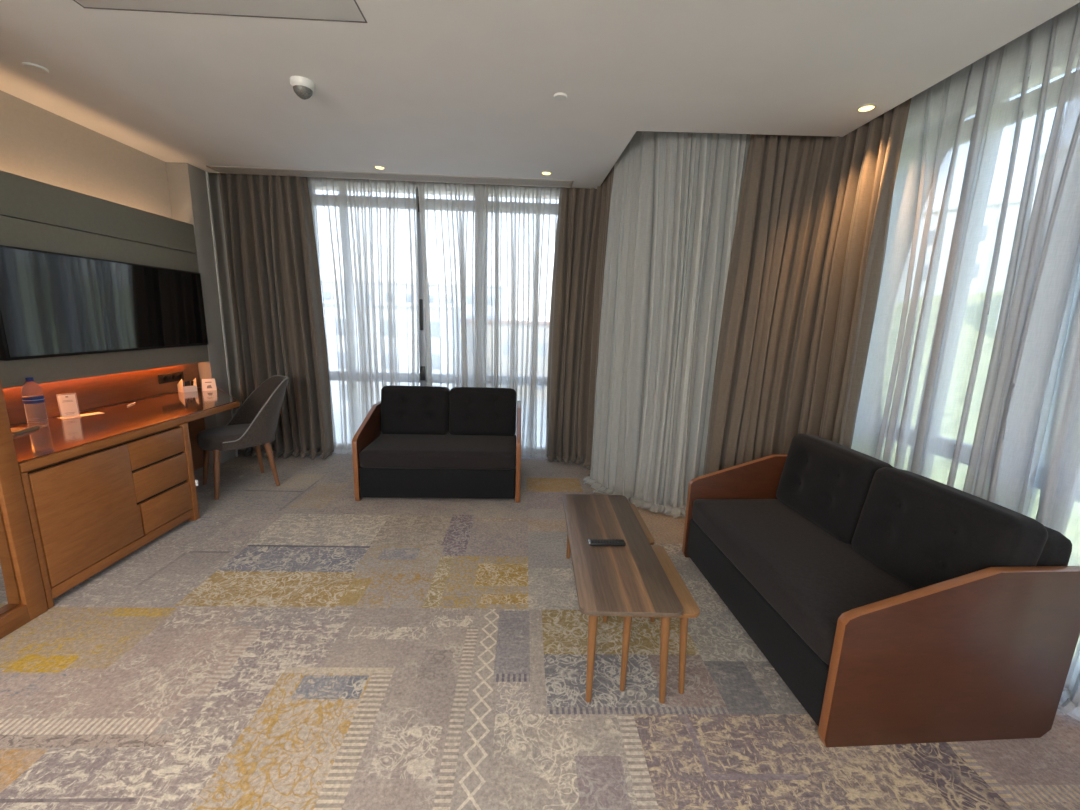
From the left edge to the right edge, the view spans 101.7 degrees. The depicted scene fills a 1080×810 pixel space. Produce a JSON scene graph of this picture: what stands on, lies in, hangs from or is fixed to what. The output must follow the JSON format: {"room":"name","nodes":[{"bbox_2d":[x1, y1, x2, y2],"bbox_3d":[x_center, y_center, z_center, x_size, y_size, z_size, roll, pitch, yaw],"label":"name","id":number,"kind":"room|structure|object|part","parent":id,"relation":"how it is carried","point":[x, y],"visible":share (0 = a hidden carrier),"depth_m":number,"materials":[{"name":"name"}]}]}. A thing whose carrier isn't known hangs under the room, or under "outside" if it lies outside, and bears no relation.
{"room":"hotel room","nodes":[
{"label":"hotel room","id":0,"kind":"room"},
{"bbox_2d":[0,90,177,426],"bbox_3d":[-3.146,-0.273,1.077,0.275,2.840,7.600,1,11,-2],"label":"wall","id":1,"kind":"structure","parent":0,"point":[37,143],"depth_m":2.88,"materials":[{"name":"beige paint"}]},
{"bbox_2d":[3,363,199,425],"bbox_3d":[-3.027,-0.103,2.885,0.090,0.278,2.075,1,11,-2],"label":"backsplash panel","id":2,"kind":"object","parent":1,"relation":"attached to","point":[104,390],"visible":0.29,"depth_m":3.03,"materials":[{"name":"brown wood"}]},
{"bbox_2d":[158,371,183,383],"bbox_3d":[-3.012,-0.224,3.588,0.013,0.072,0.257,1,11,-2],"label":"socket plate","id":3,"kind":"object","parent":2,"relation":"attached to","point":[177,376],"visible":1,"depth_m":3.58,"materials":[{"name":"black plastic"}]},
{"bbox_2d":[0,170,208,388],"bbox_3d":[-2.967,-0.748,2.760,0.175,1.140,2.075,1,11,-2],"label":"wall panel","id":4,"kind":"object","parent":1,"relation":"attached to","point":[36,215],"visible":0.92,"depth_m":2.80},
{"bbox_2d":[0,245,207,360],"bbox_3d":[-2.864,-0.673,3.020,0.044,0.600,1.510,1,11,-2],"label":"television","id":5,"kind":"object","parent":4,"relation":"attached to","point":[53,304],"visible":1,"depth_m":2.77,"materials":[{"name":"black glass"}]},
{"bbox_2d":[187,417,209,470],"bbox_3d":[-3.065,0.326,3.457,0.074,0.660,1.115,1,11,-2],"label":"wainscot panel","id":6,"kind":"object","parent":1,"relation":"attached to","point":[195,426],"visible":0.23,"depth_m":3.90,"materials":[{"name":"brown wood"}]},
{"bbox_2d":[165,162,235,463],"bbox_3d":[-3.008,-0.739,3.938,0.176,2.569,0.215,1,11,-2],"label":"wall pier","id":7,"kind":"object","parent":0,"point":[187,184],"visible":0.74,"depth_m":3.83,"materials":[{"name":"grey paint"}]},
{"bbox_2d":[205,171,237,456],"bbox_3d":[-2.918,-0.757,4.047,0.010,2.569,0.020,1,11,-2],"label":"trim","id":8,"kind":"structure","parent":7,"relation":"attached to","point":[207,177],"depth_m":3.98,"materials":[{"name":"grey metal"}]},
{"bbox_2d":[208,173,245,449],"bbox_3d":[-2.670,-0.900,4.373,0.880,2.840,0.240,1,11,-2],"label":"wall","id":9,"kind":"structure","parent":0,"point":[224,279],"depth_m":4.20,"materials":[{"name":"paint"}]},
{"bbox_2d":[416,189,427,385],"bbox_3d":[-1.013,-0.771,4.411,2.440,2.570,0.130,1,11,-2],"label":"window","id":10,"kind":"structure","parent":9,"relation":"in","point":[422,330],"depth_m":4.34,"materials":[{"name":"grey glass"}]},
{"bbox_3d":[-1.161,-1.104,4.291,0.050,1.740,0.030,1,11,-2],"label":"handle","id":11,"kind":"part","parent":10,"relation":"part of","materials":[{"name":"black metal"}]},
{"bbox_2d":[0,450,1079,809],"bbox_3d":[-0.473,1.153,1.333,5.600,0.001,7.000,1,11,-2],"label":"floor","id":12,"kind":"structure","parent":0,"point":[300,643],"depth_m":1.69,"materials":[{"name":"carpet"}]},
{"bbox_2d":[0,379,47,638],"bbox_3d":[-2.620,-0.103,1.175,0.760,2.400,1.298,1,11,-2],"label":"wardrobe","id":13,"kind":"object","parent":12,"relation":"on","point":[22,595],"visible":1,"depth_m":1.91,"materials":[{"name":"brown wood"}]},
{"bbox_2d":[0,512,20,614],"bbox_3d":[-2.268,-0.098,1.190,0.013,2.225,1.133,1,11,-2],"label":"mirror","id":14,"kind":"object","parent":13,"relation":"attached to","point":[10,579],"depth_m":1.90,"materials":[{"name":"brown glass"}]},
{"bbox_2d":[20,423,199,608],"bbox_3d":[-2.643,0.529,2.458,0.690,0.668,0.963,1,11,-2],"label":"base cabinet","id":15,"kind":"object","parent":12,"relation":"on","point":[87,512],"visible":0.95,"depth_m":2.33,"materials":[{"name":"brown wood"}]},
{"bbox_3d":[-2.304,0.536,2.267,0.019,0.557,0.505,1,11,-2],"label":"door","id":16,"kind":"part","parent":15,"relation":"part of","materials":[{"name":"brown wood"}]},
{"bbox_2d":[10,388,239,472],"bbox_3d":[-2.651,0.073,2.910,0.695,0.046,2.025,1,11,-2],"label":"desk","id":17,"kind":"object","parent":15,"relation":"on","point":[63,439],"visible":0.94,"depth_m":2.60,"materials":[{"name":"brown wood"}]},
{"bbox_2d":[11,425,39,434],"bbox_3d":[-2.863,0.138,2.373,0.160,0.018,0.155,-1,11,-13],"label":"serving tray","id":18,"kind":"object","parent":17,"relation":"on","point":[15,431],"visible":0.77,"depth_m":2.39,"materials":[{"name":"brown wood"}]},
{"bbox_2d":[21,377,48,427],"bbox_3d":[-2.831,-0.014,2.462,0.083,0.284,0.083,1,11,-2],"label":"water bottle","id":19,"kind":"object","parent":17,"relation":"on","point":[33,399],"visible":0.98,"depth_m":2.44,"materials":[{"name":"plastic"}]},
{"bbox_2d":[58,394,78,416],"bbox_3d":[-2.888,0.007,2.699,0.072,0.148,0.084,10,14,35],"label":"acrylic sign holder","id":20,"kind":"object","parent":17,"relation":"on","point":[68,405],"visible":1,"depth_m":2.71,"materials":[{"name":"paper"}]},
{"bbox_2d":[57,412,102,418],"bbox_3d":[-2.899,0.066,2.781,0.070,0.002,0.200,7,12,23],"label":"notepaper","id":21,"kind":"object","parent":17,"relation":"on","point":[94,413],"visible":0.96,"depth_m":2.78,"materials":[{"name":"paper"}]},
{"bbox_2d":[177,378,196,392],"bbox_3d":[-2.961,-0.171,3.691,0.087,0.115,0.102,7,12,26],"label":"box","id":22,"kind":"object","parent":17,"relation":"on","point":[180,387],"visible":0.98,"depth_m":3.66,"materials":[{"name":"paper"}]},
{"bbox_2d":[202,379,216,390],"bbox_3d":[-2.852,-0.177,3.790,0.100,0.097,0.087,-6,14,-36],"label":"tent card","id":23,"kind":"object","parent":17,"relation":"on","point":[207,384],"visible":1,"depth_m":3.77,"materials":[{"name":"paper"}]},
{"bbox_3d":[-2.311,0.256,2.657,0.019,0.157,0.393,1,11,-2],"label":"drawer","id":24,"kind":"part","parent":15,"relation":"part of","materials":[{"name":"brown wood"}]},
{"bbox_3d":[-2.316,0.436,2.692,0.019,0.176,0.393,1,11,-2],"label":"drawer","id":25,"kind":"part","parent":15,"relation":"part of","materials":[{"name":"brown wood"}]},
{"bbox_3d":[-2.323,0.631,2.742,0.019,0.188,0.369,1,11,-2],"label":"drawer","id":26,"kind":"part","parent":15,"relation":"part of","materials":[{"name":"brown wood"}]},
{"bbox_2d":[197,375,288,499],"bbox_3d":[-2.373,0.219,3.572,0.502,0.870,0.650,12,15,42],"label":"desk chair","id":27,"kind":"object","parent":12,"relation":"on","point":[254,423],"visible":1,"depth_m":3.49,"materials":[{"name":"grey fabric"}]},
{"bbox_3d":[-2.692,0.466,3.550,0.097,0.376,0.047,-1,11,-12],"label":"leg","id":28,"kind":"part","parent":27,"relation":"part of","materials":[{"name":"brown wood"}]},
{"bbox_3d":[-2.423,0.521,3.310,0.047,0.376,0.097,-1,11,-12],"label":"leg","id":29,"kind":"part","parent":27,"relation":"part of","materials":[{"name":"brown wood"}]},
{"bbox_3d":[-2.435,0.248,3.512,0.444,0.119,0.470,12,15,42],"label":"seat","id":30,"kind":"part","parent":27,"relation":"part of","materials":[{"name":"fabric"}]},
{"bbox_3d":[-2.332,0.031,3.574,0.502,0.487,0.547,12,15,42],"label":"backrest","id":31,"kind":"part","parent":27,"relation":"part of","materials":[{"name":"fabric"}]},
{"bbox_3d":[-2.438,0.422,3.816,0.047,0.376,0.097,3,11,8],"label":"leg","id":32,"kind":"part","parent":27,"relation":"part of","materials":[{"name":"brown wood"}]},
{"bbox_3d":[-2.177,0.478,3.567,0.097,0.376,0.047,3,11,8],"label":"leg","id":33,"kind":"part","parent":27,"relation":"part of","materials":[{"name":"brown wood"}]},
{"bbox_2d":[352,386,520,502],"bbox_3d":[-0.788,0.272,3.705,1.250,0.805,0.845,1,11,-3],"label":"sofa","id":34,"kind":"object","parent":12,"relation":"on","point":[416,441],"visible":1,"depth_m":3.43,"materials":[{"name":"black fabric"}]},
{"bbox_3d":[-1.396,0.336,3.689,0.036,0.650,0.845,1,11,-3],"label":"panel","id":35,"kind":"part","parent":34,"relation":"part of","materials":[{"name":"brown wood"}]},
{"bbox_2d":[381,386,449,434],"bbox_3d":[-1.082,0.050,3.844,0.579,0.440,0.231,1,11,-3],"label":"cushion","id":36,"kind":"object","parent":34,"relation":"on","point":[405,410],"depth_m":3.76,"materials":[{"name":"grey fabric"}]},
{"bbox_2d":[359,433,515,469],"bbox_3d":[-0.785,0.366,3.621,1.176,0.148,0.641,1,11,-3],"label":"seat cushion","id":37,"kind":"object","parent":34,"relation":"on","point":[382,451],"depth_m":3.35,"materials":[{"name":"black fabric"}]},
{"bbox_2d":[449,387,515,435],"bbox_3d":[-0.500,0.062,3.874,0.579,0.440,0.231,1,11,-3],"label":"cushion","id":38,"kind":"object","parent":34,"relation":"on","point":[473,411],"depth_m":3.79,"materials":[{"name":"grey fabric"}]},
{"bbox_3d":[-0.184,0.360,3.751,0.036,0.650,0.845,1,11,-3],"label":"panel","id":39,"kind":"part","parent":34,"relation":"part of","materials":[{"name":"brown wood"}]},
{"bbox_2d":[562,494,682,703],"bbox_3d":[0.318,0.824,2.115,0.375,0.396,1.065,2,11,-1],"label":"coffee table","id":40,"kind":"object","parent":12,"relation":"on","point":[630,579],"visible":1,"depth_m":1.80,"materials":[{"name":"brown wood"}]},
{"bbox_3d":[0.179,0.735,2.594,0.036,0.379,0.049,2,11,-1],"label":"leg","id":41,"kind":"part","parent":40,"relation":"part of","materials":[{"name":"brown wood"}]},
{"bbox_3d":[0.191,0.923,1.633,0.036,0.379,0.051,2,11,-1],"label":"leg","id":42,"kind":"part","parent":40,"relation":"part of","materials":[{"name":"brown wood"}]},
{"bbox_2d":[588,539,625,545],"bbox_3d":[0.306,0.631,2.018,0.170,0.018,0.042,1,11,-3],"label":"remote control","id":43,"kind":"object","parent":40,"relation":"on","point":[592,542],"visible":1,"depth_m":2.00,"materials":[{"name":"black plastic"}]},
{"bbox_3d":[0.457,0.930,1.637,0.039,0.379,0.051,2,11,-1],"label":"leg","id":44,"kind":"part","parent":40,"relation":"part of","materials":[{"name":"brown wood"}]},
{"bbox_2d":[629,503,653,544],"bbox_3d":[0.374,0.790,2.356,0.340,0.373,0.470,1,11,-1],"label":"side table","id":45,"kind":"object","parent":12,"relation":"on","point":[650,538],"visible":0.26,"depth_m":2.27,"materials":[{"name":"brown wood"}]},
{"bbox_2d":[603,545,699,693],"bbox_3d":[0.413,0.887,1.866,0.330,0.373,0.500,1,11,-1],"label":"side table","id":46,"kind":"object","parent":12,"relation":"on","point":[691,609],"visible":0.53,"depth_m":1.68,"materials":[{"name":"brown wood"}]},
{"bbox_3d":[0.327,0.929,1.679,0.032,0.356,0.032,1,11,-1],"label":"leg","id":47,"kind":"part","parent":46,"relation":"part of","materials":[{"name":"brown wood"}]},
{"bbox_3d":[0.540,0.935,1.678,0.032,0.357,0.046,-5,13,-29],"label":"leg","id":48,"kind":"part","parent":46,"relation":"part of","materials":[{"name":"brown wood"}]},
{"bbox_2d":[682,434,1079,746],"bbox_3d":[1.349,0.656,2.059,0.845,0.805,1.250,1,11,-4],"label":"sofa","id":49,"kind":"object","parent":12,"relation":"on","point":[895,606],"visible":1,"depth_m":1.54,"materials":[{"name":"black fabric"}]},
{"bbox_3d":[1.304,0.616,2.668,0.845,0.650,0.036,1,11,-4],"label":"panel","id":50,"kind":"part","parent":49,"relation":"part of","materials":[{"name":"brown wood"}]},
{"bbox_2d":[692,499,912,665],"bbox_3d":[1.246,0.730,2.066,0.641,0.148,1.176,1,11,-4],"label":"seat cushion","id":51,"kind":"object","parent":49,"relation":"on","point":[804,575],"depth_m":1.91,"materials":[{"name":"black fabric"}]},
{"bbox_2d":[776,434,893,543],"bbox_3d":[1.526,0.424,2.324,0.231,0.440,0.579,1,11,-4],"label":"cushion","id":52,"kind":"object","parent":49,"relation":"on","point":[825,483],"depth_m":2.23,"materials":[{"name":"grey fabric"}]},
{"bbox_3d":[1.390,0.849,1.480,0.845,0.650,0.036,1,11,-4],"label":"panel","id":53,"kind":"part","parent":49,"relation":"part of","materials":[{"name":"brown wood"}]},
{"bbox_2d":[851,467,1047,589],"bbox_3d":[1.567,0.536,1.754,0.231,0.440,0.579,1,11,-4],"label":"cushion","id":54,"kind":"object","parent":49,"relation":"on","point":[915,530],"depth_m":1.68,"materials":[{"name":"grey fabric"}]},
{"bbox_3d":[1.691,0.635,2.080,0.160,0.630,1.148,1,11,-4],"label":"frame","id":55,"kind":"part","parent":49,"relation":"part of","materials":[{"name":"grey fabric"}]},
{"bbox_2d":[0,0,1079,188],"bbox_3d":[-0.516,-1.391,0.681,5.050,0.100,6.600,1,11,-2],"label":"ceiling","id":56,"kind":"structure","parent":0,"point":[427,87],"depth_m":2.14,"materials":[{"name":"paint"}]},
{"bbox_2d":[22,62,48,73],"bbox_3d":[-2.538,-1.694,2.214,0.090,0.011,0.090,1,11,-2],"label":"cover plate","id":57,"kind":"object","parent":56,"relation":"attached to","point":[33,67],"visible":1,"depth_m":2.21,"materials":[{"name":"white plastic"}]},
{"bbox_2d":[73,0,366,22],"bbox_3d":[-1.254,-1.506,1.422,1.120,0.002,0.732,1,11,-2],"label":"ceiling panel","id":58,"kind":"object","parent":56,"relation":"attached to","point":[319,10],"visible":1,"depth_m":1.73,"materials":[{"name":"paint"}]},
{"bbox_2d":[218,173,333,459],"bbox_3d":[-2.455,-0.828,4.086,0.874,2.699,0.249,2,11,0],"label":"drape","id":59,"kind":"object","parent":56,"relation":"hanging from","point":[272,258],"visible":0.84,"depth_m":4.06,"materials":[{"name":"fabric"}]},
{"bbox_2d":[290,76,314,99],"bbox_3d":[-1.231,-1.633,2.285,0.116,0.080,0.116,1,11,-2],"label":"dome security camera","id":60,"kind":"object","parent":56,"relation":"attached to","point":[303,87],"visible":1,"depth_m":2.25,"materials":[{"name":"white plastic"}]},
{"bbox_2d":[374,165,385,169],"bbox_3d":[-1.298,-1.921,3.562,0.092,0.006,0.092,1,11,-2],"label":"recessed light","id":61,"kind":"object","parent":56,"relation":"in","point":[375,166],"visible":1,"depth_m":3.56,"materials":[{"name":"white glass"}]},
{"bbox_2d":[206,166,573,186],"bbox_3d":[-1.244,-1.963,3.784,3.060,0.006,0.170,1,11,-2],"label":"track","id":62,"kind":"object","parent":56,"relation":"in","point":[221,169],"visible":1,"depth_m":3.78,"materials":[{"name":"grey metal"}]},
{"bbox_2d":[541,171,551,174],"bbox_3d":[0.052,-1.884,3.578,0.092,0.006,0.092,1,11,-2],"label":"recessed light","id":63,"kind":"object","parent":56,"relation":"in","point":[542,172],"visible":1,"depth_m":3.57,"materials":[{"name":"white glass"}]},
{"bbox_2d":[554,93,566,100],"bbox_3d":[0.108,-1.639,2.343,0.072,0.011,0.072,1,11,-2],"label":"cover plate","id":64,"kind":"object","parent":56,"relation":"attached to","point":[558,96],"visible":1,"depth_m":2.33,"materials":[{"name":"white plastic"}]},
{"bbox_2d":[546,166,613,475],"bbox_3d":[0.438,-0.729,4.030,0.339,2.702,0.841,-8,14,-40],"label":"drape","id":65,"kind":"object","parent":56,"relation":"hanging from","point":[583,213],"visible":0.62,"depth_m":4.14,"materials":[{"name":"brown fabric"}]},
{"bbox_2d":[583,131,750,517],"bbox_3d":[0.852,-0.571,3.269,1.132,2.697,0.431,9,13,34],"label":"sheer curtain","id":66,"kind":"object","parent":56,"relation":"hanging from","point":[675,196],"visible":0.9,"depth_m":3.15,"materials":[{"name":"white fabric"}]},
{"bbox_2d":[703,98,911,474],"bbox_3d":[1.656,-0.475,2.916,0.862,2.704,0.436,9,13,32],"label":"drape","id":67,"kind":"object","parent":56,"relation":"hanging from","point":[808,251],"visible":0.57,"depth_m":2.89,"materials":[{"name":"brown fabric"}]},
{"bbox_2d":[856,104,876,111],"bbox_3d":[1.758,-1.598,2.370,0.092,0.006,0.092,1,11,-2],"label":"recessed light","id":68,"kind":"object","parent":56,"relation":"in","point":[867,107],"visible":1,"depth_m":2.37,"materials":[{"name":"white glass"}]},
{"bbox_3d":[0.126,-1.728,2.194,4.520,0.220,4.360,1,11,-2],"label":"lintel","id":69,"kind":"object","parent":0,"visible":0},
{"bbox_2d":[307,177,418,453],"bbox_3d":[-1.669,-0.829,4.210,1.020,2.698,0.146,1,11,-2],"label":"sheer curtain","id":70,"kind":"object","parent":69,"relation":"hanging from","point":[366,233],"visible":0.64,"depth_m":4.18,"materials":[{"name":"white fabric"}]},
{"bbox_2d":[417,181,559,458],"bbox_3d":[-0.457,-0.800,4.249,1.426,2.699,0.162,1,11,-2],"label":"sheer curtain","id":71,"kind":"object","parent":69,"relation":"hanging from","point":[488,250],"visible":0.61,"depth_m":4.21,"materials":[{"name":"white fabric"}]},
{"bbox_2d":[851,2,1079,513],"bbox_3d":[2.016,-0.324,2.186,0.173,2.700,1.161,1,11,-2],"label":"sheer curtain","id":72,"kind":"object","parent":69,"relation":"hanging from","point":[979,145],"visible":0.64,"depth_m":2.04,"materials":[{"name":"white fabric"}]},
{"bbox_3d":[-0.341,-1.690,0.883,5.900,0.180,7.600,1,11,-2],"label":"ceiling","id":73,"kind":"structure","parent":0,"visible":0},
{"bbox_2d":[987,54,1079,720],"bbox_3d":[2.036,-0.121,1.138,0.177,2.697,1.579,1,11,-2],"label":"sheer curtain","id":74,"kind":"object","parent":73,"relation":"hanging from","point":[1052,498],"visible":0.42,"depth_m":1.71,"materials":[{"name":"white fabric"}]}
]}

